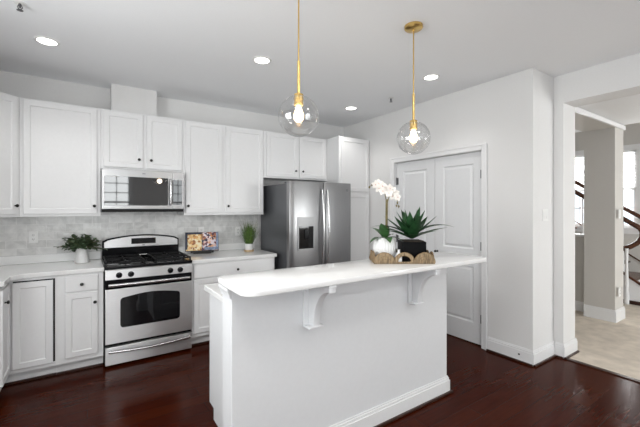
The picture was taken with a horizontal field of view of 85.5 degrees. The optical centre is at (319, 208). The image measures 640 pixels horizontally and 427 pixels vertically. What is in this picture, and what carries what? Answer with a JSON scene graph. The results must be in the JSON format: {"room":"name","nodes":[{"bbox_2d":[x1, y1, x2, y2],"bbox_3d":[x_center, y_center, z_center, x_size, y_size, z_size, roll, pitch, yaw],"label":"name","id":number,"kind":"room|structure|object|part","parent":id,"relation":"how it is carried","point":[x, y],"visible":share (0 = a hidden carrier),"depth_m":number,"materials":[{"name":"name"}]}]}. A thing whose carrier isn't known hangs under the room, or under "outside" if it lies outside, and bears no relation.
{"room":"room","nodes":[
{"label":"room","id":0,"kind":"room"},
{"bbox_2d":[110,83,156,115],"bbox_3d":[-2.036,-1.145,3.785,0.429,0.302,0.194,0,0,-34],"label":"wall","id":1,"kind":"structure","parent":0,"point":[122,98],"depth_m":3.70,"materials":[{"name":"paint"}]},
{"bbox_2d":[0,71,343,249],"bbox_3d":[-1.604,0.075,4.268,4.700,2.743,0.126,0,0,-34],"label":"wall","id":2,"kind":"structure","parent":0,"point":[15,84],"depth_m":4.13,"materials":[{"name":"paint"}]},
{"bbox_2d":[0,92,19,216],"bbox_3d":[-2.934,-0.458,2.911,0.632,1.066,0.616,0,0,-34],"label":"upper cabinet","id":3,"kind":"object","parent":2,"relation":"attached to","point":[9,104],"visible":0.95,"depth_m":2.99,"materials":[{"name":"paint"}]},
{"bbox_2d":[20,98,100,216],"bbox_3d":[-2.496,-0.458,3.362,0.610,1.066,0.358,0,0,-34],"label":"upper cabinet","id":4,"kind":"object","parent":2,"relation":"attached to","point":[60,143],"visible":1,"depth_m":3.23,"materials":[{"name":"paint"}]},
{"bbox_2d":[0,212,257,256],"bbox_3d":[-1.839,0.292,3.435,3.059,0.550,0.994,0,0,-34],"label":"wall tile","id":5,"kind":"structure","parent":2,"relation":"attached to","point":[14,231],"depth_m":3.71,"materials":[{"name":"tile"}]},
{"bbox_2d":[29,231,37,242],"bbox_3d":[-2.793,0.278,3.373,0.070,0.114,0.008,0,0,-34],"label":"power outlet","id":6,"kind":"object","parent":5,"relation":"attached to","point":[33,235],"visible":1,"depth_m":3.37,"materials":[{"name":"white plastic"}]},
{"bbox_2d":[198,227,203,231],"bbox_3d":[-1.463,0.283,4.267,0.070,0.114,0.008,0,0,-34],"label":"power outlet","id":7,"kind":"object","parent":5,"relation":"attached to","point":[200,229],"visible":0.59,"depth_m":4.26,"materials":[{"name":"white plastic"}]},
{"bbox_2d":[235,227,239,234],"bbox_3d":[-1.074,0.294,4.528,0.070,0.114,0.008,0,0,-34],"label":"power outlet","id":8,"kind":"object","parent":5,"relation":"attached to","point":[237,232],"visible":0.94,"depth_m":4.52,"materials":[{"name":"white plastic"}]},
{"bbox_2d":[101,109,183,172],"bbox_3d":[-1.920,-0.693,3.756,0.784,0.596,0.370,0,0,-34],"label":"upper cabinet","id":9,"kind":"object","parent":2,"relation":"attached to","point":[130,141],"visible":0.92,"depth_m":3.61,"materials":[{"name":"paint"}]},
{"bbox_3d":[-1.999,-0.697,3.529,0.349,0.556,0.020,0,0,-34],"label":"door","id":10,"kind":"part","parent":9,"relation":"part of","materials":[{"name":"paint"}]},
{"bbox_2d":[101,168,183,211],"bbox_3d":[-1.897,-0.179,3.713,0.765,0.428,0.442,0,0,-34],"label":"microwave","id":11,"kind":"object","parent":9,"relation":"attached to","point":[122,190],"visible":0.96,"depth_m":3.55,"materials":[{"name":"metal"}]},
{"bbox_3d":[-1.591,-0.175,3.688,0.026,0.290,0.059,0,0,-34],"label":"handle","id":12,"kind":"part","parent":11,"relation":"part of","materials":[{"name":"metal"}]},
{"bbox_3d":[-1.545,-0.194,3.771,0.116,0.399,0.039,0,0,-34],"label":"control panel","id":13,"kind":"part","parent":11,"relation":"part of","materials":[{"name":"metal"}]},
{"bbox_3d":[-1.679,-0.697,3.744,0.352,0.556,0.020,0,0,-34],"label":"door","id":14,"kind":"part","parent":9,"relation":"part of","materials":[{"name":"paint"}]},
{"bbox_2d":[178,120,262,214],"bbox_3d":[-1.190,-0.458,4.240,0.964,1.066,0.358,0,0,-34],"label":"upper cabinet","id":15,"kind":"object","parent":2,"relation":"attached to","point":[223,164],"visible":0.95,"depth_m":4.11,"materials":[{"name":"paint"}]},
{"bbox_3d":[-1.329,-0.463,3.979,0.408,1.025,0.020,0,0,-34],"label":"door","id":16,"kind":"part","parent":15,"relation":"part of","materials":[{"name":"paint"}]},
{"bbox_3d":[-0.924,-0.463,4.252,0.476,1.025,0.020,0,0,-34],"label":"door","id":17,"kind":"part","parent":15,"relation":"part of","materials":[{"name":"paint"}]},
{"bbox_2d":[263,131,326,181],"bbox_3d":[-0.386,-0.693,4.788,0.981,0.596,0.370,0,0,-34],"label":"upper cabinet","id":18,"kind":"object","parent":2,"relation":"attached to","point":[286,157],"visible":0.94,"depth_m":4.64,"materials":[{"name":"paint"}]},
{"bbox_3d":[-0.490,-0.695,4.543,0.458,0.560,0.020,0,0,-34],"label":"door","id":19,"kind":"part","parent":18,"relation":"part of","materials":[{"name":"paint"}]},
{"bbox_3d":[-0.098,-0.695,4.807,0.430,0.560,0.020,0,0,-34],"label":"door","id":20,"kind":"part","parent":18,"relation":"part of","materials":[{"name":"paint"}]},
{"bbox_2d":[245,244,252,249],"bbox_3d":[-0.883,0.473,4.311,0.106,0.074,0.106,0,0,-34],"label":"pot","id":21,"kind":"object","parent":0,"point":[247,246],"depth_m":4.26,"materials":[{"name":"white ceramic"}]},
{"bbox_2d":[0,0,639,126],"bbox_3d":[0.781,-1.346,1.339,5.390,0.100,7.650,0,0,-34],"label":"ceiling","id":22,"kind":"structure","parent":0,"point":[357,53],"depth_m":2.73,"materials":[{"name":"paint"}]},
{"bbox_2d":[13,0,26,11],"bbox_3d":[-1.892,-1.272,2.183,0.068,0.048,0.068,0,0,-34],"label":"sprinkler","id":23,"kind":"object","parent":22,"relation":"attached to","point":[18,3],"visible":1,"depth_m":2.18,"materials":[{"name":"white plastic"}]},
{"bbox_2d":[33,36,59,45],"bbox_3d":[-2.111,-1.292,2.678,0.166,0.006,0.166,0,0,-34],"label":"recessed light","id":24,"kind":"object","parent":22,"relation":"in","point":[43,40],"visible":1,"depth_m":2.67,"materials":[{"name":"white plastic"}]},
{"bbox_2d":[252,56,271,63],"bbox_3d":[-0.506,-1.292,3.020,0.166,0.006,0.166,0,0,-34],"label":"recessed light","id":25,"kind":"object","parent":22,"relation":"in","point":[257,59],"visible":1,"depth_m":3.00,"materials":[{"name":"white plastic"}]},
{"bbox_2d":[278,0,318,136],"bbox_3d":[-0.121,-0.851,1.961,0.232,0.888,0.232,0,0,-34],"label":"pendant lamp","id":26,"kind":"object","parent":22,"relation":"hanging from","point":[298,115],"visible":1,"depth_m":1.95,"materials":[{"name":"gold metal"}]},
{"bbox_3d":[-0.121,-1.046,1.961,0.009,0.443,0.009,0,0,-34],"label":"stem","id":27,"kind":"part","parent":26,"relation":"part of","materials":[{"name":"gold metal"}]},
{"bbox_2d":[294,93,302,106],"bbox_3d":[-0.121,-0.615,1.961,0.054,0.064,0.054,0,0,-34],"label":"socket","id":28,"kind":"object","parent":26,"relation":"attached to","point":[298,100],"depth_m":1.94,"materials":[{"name":"gold metal"}]},
{"bbox_3d":[-0.121,-0.740,1.961,0.017,0.190,0.017,0,0,-34],"label":"stem","id":29,"kind":"part","parent":26,"relation":"part of","materials":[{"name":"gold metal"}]},
{"bbox_3d":[-0.121,-0.521,1.961,0.232,0.228,0.232,0,0,-34],"label":"glass globe","id":30,"kind":"part","parent":26,"relation":"part of"},
{"bbox_3d":[-0.121,-0.535,1.961,0.060,0.096,0.060,0,0,-34],"label":"bulb","id":31,"kind":"part","parent":26,"relation":"part of","materials":[{"name":"white glass"}]},
{"bbox_2d":[345,106,356,109],"bbox_3d":[0.399,-1.292,4.462,0.166,0.006,0.166,0,0,-34],"label":"recessed light","id":32,"kind":"object","parent":22,"relation":"in","point":[348,107],"visible":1,"depth_m":4.46,"materials":[{"name":"white plastic"}]},
{"bbox_2d":[397,21,430,154],"bbox_3d":[0.664,-0.840,2.457,0.232,0.912,0.232,0,0,-34],"label":"pendant lamp","id":33,"kind":"object","parent":22,"relation":"hanging from","point":[413,27],"visible":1,"depth_m":2.44,"materials":[{"name":"gold metal"}]},
{"bbox_3d":[0.664,-1.035,2.457,0.009,0.466,0.009,0,0,-34],"label":"stem","id":34,"kind":"part","parent":33,"relation":"part of","materials":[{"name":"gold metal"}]},
{"bbox_2d":[410,120,416,129],"bbox_3d":[0.664,-0.592,2.457,0.054,0.064,0.054,0,0,-34],"label":"socket","id":35,"kind":"object","parent":33,"relation":"attached to","point":[413,123],"depth_m":2.43,"materials":[{"name":"gold metal"}]},
{"bbox_3d":[0.664,-0.717,2.457,0.017,0.190,0.017,0,0,-34],"label":"stem","id":36,"kind":"part","parent":33,"relation":"part of","materials":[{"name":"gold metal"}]},
{"bbox_3d":[0.664,-0.512,2.457,0.060,0.096,0.060,0,0,-34],"label":"bulb","id":37,"kind":"part","parent":33,"relation":"part of","materials":[{"name":"white glass"}]},
{"bbox_3d":[0.664,-0.498,2.457,0.232,0.228,0.232,0,0,-34],"label":"glass globe","id":38,"kind":"part","parent":33,"relation":"part of"},
{"bbox_2d":[422,74,439,80],"bbox_3d":[1.094,-1.292,3.411,0.166,0.006,0.166,0,0,-34],"label":"recessed light","id":39,"kind":"object","parent":22,"relation":"in","point":[428,77],"visible":1,"depth_m":3.41,"materials":[{"name":"white plastic"}]},
{"bbox_2d":[0,303,639,426],"bbox_3d":[2.445,1.495,2.457,9.400,0.104,7.650,0,0,-34],"label":"floor","id":40,"kind":"structure","parent":0,"point":[172,389],"depth_m":2.72,"materials":[{"name":"brown wood"}]},
{"bbox_2d":[0,276,56,390],"bbox_3d":[-2.723,1.009,2.842,0.906,0.876,0.966,0,0,-34],"label":"base cabinet","id":41,"kind":"object","parent":40,"relation":"on","point":[27,305],"visible":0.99,"depth_m":2.85,"materials":[{"name":"paint"}]},
{"bbox_3d":[-2.410,0.956,2.651,0.018,0.702,0.290,0,0,-34],"label":"door","id":42,"kind":"part","parent":41,"relation":"part of","materials":[{"name":"paint"}]},
{"bbox_3d":[-2.450,1.437,2.909,0.380,0.020,0.016,0,0,-34],"label":"shoe moulding","id":43,"kind":"part","parent":41,"relation":"part of","materials":[{"name":"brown wood"}]},
{"bbox_3d":[-2.377,0.956,2.869,0.262,0.702,0.018,0,0,-34],"label":"door","id":44,"kind":"part","parent":41,"relation":"part of","materials":[{"name":"paint"}]},
{"bbox_2d":[0,251,103,286],"bbox_3d":[-2.576,0.510,2.935,1.253,0.120,0.976,0,0,-34],"label":"countertop","id":45,"kind":"structure","parent":41,"relation":"on","point":[39,265],"depth_m":3.23,"materials":[{"name":"white stone"}]},
{"bbox_2d":[54,234,107,262],"bbox_3d":[-2.344,0.391,3.425,0.371,0.284,0.348,0,0,9],"label":"potted plant","id":46,"kind":"object","parent":45,"relation":"on","point":[80,245],"visible":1,"depth_m":3.38,"materials":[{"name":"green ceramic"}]},
{"bbox_2d":[56,272,102,374],"bbox_3d":[-2.281,1.009,3.305,0.342,0.876,0.691,0,0,-34],"label":"base cabinet","id":47,"kind":"object","parent":40,"relation":"on","point":[79,297],"visible":0.97,"depth_m":3.05,"materials":[{"name":"paint"}]},
{"bbox_3d":[-2.148,1.437,3.106,0.342,0.020,0.016,0,0,-34],"label":"shoe moulding","id":48,"kind":"part","parent":47,"relation":"part of","materials":[{"name":"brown wood"}]},
{"bbox_3d":[-2.103,0.658,3.057,0.240,0.137,0.020,0,0,-34],"label":"drawer","id":49,"kind":"part","parent":47,"relation":"part of","materials":[{"name":"paint"}]},
{"bbox_3d":[-2.103,1.019,3.057,0.240,0.556,0.020,0,0,-34],"label":"door","id":50,"kind":"part","parent":47,"relation":"part of","materials":[{"name":"paint"}]},
{"bbox_2d":[102,234,191,365],"bbox_3d":[-1.790,0.867,3.576,0.763,1.160,0.743,0,0,-34],"label":"range","id":51,"kind":"object","parent":40,"relation":"on","point":[147,283],"visible":1,"depth_m":3.34,"materials":[{"name":"silver metal"}]},
{"bbox_3d":[-1.826,0.609,3.149,0.052,0.052,0.040,0,0,-34],"label":"knob","id":52,"kind":"part","parent":51,"relation":"part of","materials":[{"name":"black plastic"}]},
{"bbox_2d":[102,253,191,269],"bbox_3d":[-1.802,0.538,3.593,0.763,0.026,0.665,0,0,-34],"label":"cooktop","id":53,"kind":"object","parent":51,"relation":"in","point":[149,263],"depth_m":3.41,"materials":[{"name":"black metal"}]},
{"bbox_3d":[-1.631,1.342,3.339,0.751,0.162,0.037,0,0,-34],"label":"storage drawer","id":54,"kind":"part","parent":51,"relation":"part of","materials":[{"name":"metal"}]},
{"bbox_3d":[-1.630,0.984,3.338,0.751,0.497,0.039,0,0,-34],"label":"oven door","id":55,"kind":"part","parent":51,"relation":"part of","materials":[{"name":"metal"}]},
{"bbox_3d":[-1.628,0.600,3.335,0.751,0.094,0.048,0,0,-34],"label":"control panel","id":56,"kind":"part","parent":51,"relation":"part of","materials":[{"name":"metal"}]},
{"bbox_3d":[-1.605,1.301,3.301,0.702,0.036,0.061,0,0,-34],"label":"handle","id":57,"kind":"part","parent":51,"relation":"part of","materials":[{"name":"metal"}]},
{"bbox_3d":[-1.603,0.693,3.298,0.703,0.032,0.073,0,0,-34],"label":"handle","id":58,"kind":"part","parent":51,"relation":"part of","materials":[{"name":"metal"}]},
{"bbox_2d":[191,257,274,345],"bbox_3d":[-1.100,1.009,4.099,0.952,0.876,0.691,0,0,-34],"label":"base cabinet","id":59,"kind":"object","parent":40,"relation":"on","point":[208,273],"visible":0.25,"depth_m":3.67,"materials":[{"name":"paint"}]},
{"bbox_3d":[-0.967,1.437,3.900,0.952,0.020,0.016,0,0,-34],"label":"shoe moulding","id":60,"kind":"part","parent":59,"relation":"part of","materials":[{"name":"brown wood"}]},
{"bbox_3d":[-1.123,1.020,3.715,0.448,0.558,0.020,0,0,-34],"label":"door","id":61,"kind":"part","parent":59,"relation":"part of","materials":[{"name":"paint"}]},
{"bbox_2d":[179,242,276,263],"bbox_3d":[-1.101,0.510,4.112,0.974,0.120,0.669,0,0,-34],"label":"countertop","id":62,"kind":"structure","parent":59,"relation":"on","point":[230,251],"depth_m":4.02,"materials":[{"name":"white stone"}]},
{"bbox_2d":[185,232,218,253],"bbox_3d":[-1.407,0.409,4.134,0.378,0.248,0.116,0,0,-20],"label":"cookbook","id":63,"kind":"object","parent":62,"relation":"on","point":[195,242],"visible":1,"depth_m":4.13,"materials":[{"name":"multicoloured paper"}]},
{"bbox_2d":[186,232,201,249],"bbox_3d":[-1.498,0.384,4.106,0.176,0.197,0.069,0,0,-20],"label":"print","id":64,"kind":"object","parent":63,"relation":"attached to","point":[193,239],"depth_m":4.11},
{"bbox_2d":[204,232,217,249],"bbox_3d":[-1.311,0.389,4.171,0.160,0.207,0.073,0,0,-20],"label":"print","id":65,"kind":"object","parent":63,"relation":"attached to","point":[210,238],"depth_m":4.17},
{"bbox_2d":[237,219,260,251],"bbox_3d":[-0.881,0.325,4.323,0.334,0.415,0.338,0,0,26],"label":"potted grass","id":66,"kind":"object","parent":62,"relation":"on","point":[250,235],"depth_m":4.27,"materials":[{"name":"green plant"}]},
{"bbox_3d":[-0.929,0.656,3.846,0.915,0.142,0.020,0,0,-34],"label":"drawer","id":67,"kind":"part","parent":59,"relation":"part of","materials":[{"name":"paint"}]},
{"bbox_2d":[261,181,350,268],"bbox_3d":[-0.175,0.562,4.535,0.910,1.770,0.877,0,0,-34],"label":"refrigerator","id":68,"kind":"object","parent":40,"relation":"on","point":[306,223],"visible":0.69,"depth_m":4.21,"materials":[{"name":"metal"}]},
{"bbox_3d":[-0.170,0.232,4.142,0.479,1.110,0.076,0,0,-34],"label":"door","id":69,"kind":"part","parent":68,"relation":"part of","materials":[{"name":"metal"}]},
{"bbox_3d":[0.037,0.239,4.197,0.030,0.938,0.079,0,0,-34],"label":"handle","id":70,"kind":"part","parent":68,"relation":"part of","materials":[{"name":"metal"}]},
{"bbox_3d":[0.100,0.239,4.240,0.030,0.938,0.079,0,0,-34],"label":"handle","id":71,"kind":"part","parent":68,"relation":"part of","materials":[{"name":"metal"}]},
{"bbox_3d":[0.209,0.232,4.397,0.427,1.110,0.076,0,0,-34],"label":"door","id":72,"kind":"part","parent":68,"relation":"part of","materials":[{"name":"metal"}]},
{"bbox_2d":[210,268,452,426],"bbox_3d":[0.126,0.926,2.465,1.813,1.042,0.998,0,0,-34],"label":"kitchen island","id":73,"kind":"object","parent":40,"relation":"on","point":[373,352],"visible":0.78,"depth_m":2.16,"materials":[{"name":"paint"}]},
{"bbox_2d":[204,283,222,302],"bbox_3d":[0.049,0.551,2.629,1.664,0.036,0.605,0,0,-34],"label":"island countertop","id":74,"kind":"structure","parent":73,"relation":"on","point":[213,289],"depth_m":2.28,"materials":[{"name":"white stone"}]},
{"bbox_3d":[-0.498,0.434,1.808,0.022,0.056,0.143,0,0,-34],"label":"cove moulding","id":75,"kind":"part","parent":73,"relation":"part of","materials":[{"name":"paint"}]},
{"bbox_2d":[218,252,486,296],"bbox_3d":[0.361,0.389,2.285,1.980,0.031,0.450,0,0,-34],"label":"island countertop","id":76,"kind":"structure","parent":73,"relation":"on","point":[277,281],"depth_m":1.96,"materials":[{"name":"white stone"}]},
{"bbox_2d":[369,249,435,263],"bbox_3d":[0.570,0.334,2.437,0.419,0.078,0.219,0,0,0],"label":"woven tray","id":77,"kind":"object","parent":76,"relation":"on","point":[426,257],"visible":0.81,"depth_m":2.33,"materials":[{"name":"beige wicker"}]},
{"bbox_2d":[369,179,401,256],"bbox_3d":[0.443,0.076,2.451,0.247,0.572,0.247,0,0,-34],"label":"potted orchid","id":78,"kind":"object","parent":77,"relation":"on","point":[387,244],"visible":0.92,"depth_m":2.42,"materials":[{"name":"white plant"}]},
{"bbox_3d":[0.438,-0.127,2.432,0.062,0.061,0.008,0,0,-8],"label":"flower","id":79,"kind":"part","parent":78,"relation":"part of","materials":[{"name":"white plant"}]},
{"bbox_3d":[0.438,-0.164,2.433,0.062,0.058,0.016,0,0,-5],"label":"flower","id":80,"kind":"part","parent":78,"relation":"part of","materials":[{"name":"white plant"}]},
{"bbox_3d":[0.482,-0.113,2.425,0.062,0.060,0.011,0,0,11],"label":"flower","id":81,"kind":"part","parent":78,"relation":"part of","materials":[{"name":"white plant"}]},
{"bbox_3d":[0.487,-0.146,2.418,0.062,0.061,0.005,0,0,-26],"label":"flower","id":82,"kind":"part","parent":78,"relation":"part of","materials":[{"name":"white plant"}]},
{"bbox_3d":[0.452,0.026,2.448,0.210,0.397,0.011,0,0,-2],"label":"flower stem","id":83,"kind":"part","parent":78,"relation":"part of","materials":[{"name":"plant"}]},
{"bbox_3d":[0.541,-0.082,2.418,0.062,0.061,0.010,0,0,-30],"label":"flower","id":84,"kind":"part","parent":78,"relation":"part of","materials":[{"name":"white plant"}]},
{"bbox_2d":[395,249,401,261],"bbox_3d":[0.538,0.322,2.365,0.048,0.082,0.048,0,0,-34],"label":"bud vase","id":85,"kind":"object","parent":77,"relation":"on","point":[398,250],"visible":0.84,"depth_m":2.35,"materials":[{"name":"white ceramic"}]},
{"bbox_3d":[0.570,0.336,2.334,0.410,0.074,0.010,0,0,0],"label":"panel","id":86,"kind":"part","parent":77,"relation":"part of","materials":[{"name":"beige wicker"}]},
{"bbox_2d":[373,207,452,261],"bbox_3d":[0.653,0.173,2.451,0.466,0.379,0.403,0,0,39],"label":"agave","id":87,"kind":"object","parent":77,"relation":"on","point":[410,226],"visible":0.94,"depth_m":2.39,"materials":[{"name":"plant"}]},
{"bbox_3d":[0.240,1.382,2.294,1.781,0.130,0.161,0,0,-34],"label":"baseboard","id":88,"kind":"part","parent":73,"relation":"part of","materials":[{"name":"paint"}]},
{"bbox_3d":[0.245,1.438,2.287,1.813,0.018,0.177,0,0,-34],"label":"shoe moulding","id":89,"kind":"part","parent":73,"relation":"part of","materials":[{"name":"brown wood"}]},
{"bbox_2d":[322,136,368,260],"bbox_3d":[0.332,0.228,5.100,0.554,2.438,0.652,0,0,-34],"label":"pantry cabinet","id":90,"kind":"object","parent":40,"relation":"on","point":[347,157],"visible":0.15,"depth_m":4.88,"materials":[{"name":"paint"}]},
{"bbox_3d":[0.494,-0.607,4.864,0.497,0.732,0.020,0,0,-34],"label":"door","id":91,"kind":"part","parent":90,"relation":"part of","materials":[{"name":"paint"}]},
{"bbox_3d":[0.494,0.562,4.864,0.497,1.540,0.020,0,0,-34],"label":"door","id":92,"kind":"part","parent":90,"relation":"part of","materials":[{"name":"paint"}]},
{"bbox_2d":[575,180,639,305],"bbox_3d":[4.582,0.200,6.206,1.070,2.484,2.468,0,0,-34],"label":"staircase","id":93,"kind":"structure","parent":40,"relation":"on","point":[631,280],"depth_m":5.23,"materials":[{"name":"brown wood"}]},
{"bbox_3d":[4.231,-0.373,5.948,0.068,1.338,1.887,0,0,-34],"label":"handrail","id":94,"kind":"part","parent":93,"relation":"part of","materials":[{"name":"brown wood"}]},
{"bbox_3d":[5.028,-0.321,6.393,0.068,1.442,2.037,0,0,-34],"label":"handrail","id":95,"kind":"part","parent":93,"relation":"part of","materials":[{"name":"brown wood"}]},
{"bbox_3d":[4.631,1.021,5.228,0.060,0.840,0.058,0,0,-34],"label":"newel post","id":96,"kind":"part","parent":93,"relation":"part of","materials":[{"name":"paint"}]},
{"bbox_2d":[398,240,425,261],"bbox_3d":[0.647,0.295,2.449,0.164,0.134,0.164,0,0,0],"label":"pot","id":97,"kind":"object","parent":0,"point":[414,247],"depth_m":2.37,"materials":[{"name":"black ceramic"}]},
{"bbox_2d":[344,68,538,350],"bbox_3d":[1.219,0.075,4.389,0.120,2.743,2.824,0,0,-34],"label":"wall","id":98,"kind":"structure","parent":0,"point":[502,113],"depth_m":3.43,"materials":[{"name":"paint"}]},
{"bbox_2d":[396,158,434,252],"bbox_3d":[1.201,0.417,4.378,0.045,2.036,0.612,0,0,-34],"label":"door","id":99,"kind":"structure","parent":98,"relation":"in","point":[415,180],"depth_m":4.31,"materials":[{"name":"paint"}]},
{"bbox_2d":[390,143,486,349],"bbox_3d":[1.375,0.387,4.128,0.150,2.120,1.361,0,0,-34],"label":"trim","id":100,"kind":"structure","parent":98,"relation":"attached to","point":[482,146],"depth_m":3.58,"materials":[{"name":"paint"}]},
{"bbox_2d":[434,151,480,344],"bbox_3d":[1.529,0.417,3.856,0.083,2.036,0.613,0,0,-34],"label":"door","id":101,"kind":"structure","parent":98,"relation":"in","point":[454,173],"depth_m":3.82,"materials":[{"name":"paint"}]},
{"bbox_2d":[473,164,473,321],"bbox_3d":[1.431,0.422,4.162,0.020,2.050,1.226,0,0,-34],"label":"trim","id":102,"kind":"structure","parent":98,"relation":"attached to","point":[473,164],"depth_m":3.78,"materials":[{"name":"white wood"}]},
{"bbox_2d":[539,71,574,347],"bbox_3d":[2.283,0.075,3.424,0.569,2.743,0.205,0,0,-34],"label":"wall","id":103,"kind":"structure","parent":0,"point":[556,118],"depth_m":3.37,"materials":[{"name":"paint"}]},
{"bbox_2d":[486,337,578,367],"bbox_3d":[2.143,1.377,3.331,0.918,0.140,0.381,0,0,2],"label":"baseboard","id":104,"kind":"structure","parent":103,"relation":"attached to","point":[535,358],"depth_m":3.34,"materials":[{"name":"paint"}]},
{"bbox_3d":[2.143,1.438,3.331,0.918,0.018,0.381,0,0,2],"label":"shoe moulding","id":105,"kind":"part","parent":104,"relation":"part of","materials":[{"name":"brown wood"}]},
{"bbox_2d":[542,209,547,220],"bbox_3d":[2.159,0.062,3.312,0.116,0.114,0.010,0,0,-34],"label":"light switch","id":106,"kind":"object","parent":103,"relation":"attached to","point":[544,211],"visible":1,"depth_m":3.30,"materials":[{"name":"white plastic"}]},
{"bbox_2d":[575,107,625,129],"bbox_3d":[3.269,-1.056,4.056,1.769,0.054,0.024,0,0,-34],"label":"trim","id":107,"kind":"structure","parent":103,"relation":"attached to","point":[578,110],"depth_m":4.03,"materials":[{"name":"paint"}]},
{"bbox_2d":[575,237,583,311],"bbox_3d":[3.097,0.922,5.809,0.137,1.050,2.413,0,0,-34],"label":"wall","id":108,"kind":"structure","parent":0,"point":[579,241],"depth_m":4.88,"materials":[{"name":"paint"}]},
{"bbox_2d":[575,113,618,131],"bbox_3d":[3.169,-1.062,4.204,1.769,0.061,0.330,0,0,-34],"label":"beam","id":109,"kind":"structure","parent":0,"point":[582,123],"depth_m":4.25,"materials":[{"name":"paint"}]},
{"bbox_2d":[563,53,639,106],"bbox_3d":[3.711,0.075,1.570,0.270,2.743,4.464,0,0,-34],"label":"wall header","id":110,"kind":"structure","parent":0,"point":[619,78],"depth_m":3.10,"materials":[{"name":"paint"}]},
{"bbox_2d":[564,358,639,382],"bbox_3d":[3.104,1.442,2.239,0.050,0.008,2.652,0,0,-34],"label":"trim","id":111,"kind":"structure","parent":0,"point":[569,359],"depth_m":3.07,"materials":[{"name":"brown wood"}]},
{"bbox_2d":[584,127,622,309],"bbox_3d":[3.775,0.206,4.611,0.310,2.473,0.330,0,0,-34],"label":"wall column","id":112,"kind":"structure","parent":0,"point":[603,148],"depth_m":4.50,"materials":[{"name":"paint"}]},
{"bbox_2d":[584,304,624,322],"bbox_3d":[3.779,1.367,4.604,0.344,0.160,0.347,0,0,-34],"label":"baseboard","id":113,"kind":"structure","parent":112,"relation":"attached to","point":[615,316],"depth_m":4.49,"materials":[{"name":"paint"}]},
{"bbox_2d":[575,94,639,132],"bbox_3d":[3.740,-1.143,3.328,1.739,0.100,7.650,0,0,-34],"label":"ceiling","id":114,"kind":"structure","parent":0,"point":[624,110],"depth_m":3.82,"materials":[{"name":"paint"}]},
{"bbox_2d":[575,123,639,271],"bbox_3d":[6.160,-1.003,4.925,0.120,4.900,7.300,0,0,-34],"label":"wall","id":115,"kind":"structure","parent":0,"point":[631,135],"depth_m":5.99,"materials":[{"name":"paint"}]},
{"bbox_2d":[575,144,639,233],"bbox_3d":[5.117,-0.333,6.387,0.120,1.540,1.290,0,0,-34],"label":"window","id":116,"kind":"structure","parent":115,"relation":"in","point":[628,229],"depth_m":5.94,"materials":[{"name":"glass"}]},
{"bbox_2d":[575,150,635,190],"bbox_3d":[5.120,-0.670,6.389,0.024,0.684,1.090,0,0,-34],"label":"window blind","id":117,"kind":"object","parent":116,"relation":"attached to","point":[629,156],"visible":0.33,"depth_m":6.05,"materials":[{"name":"white"}]}
]}

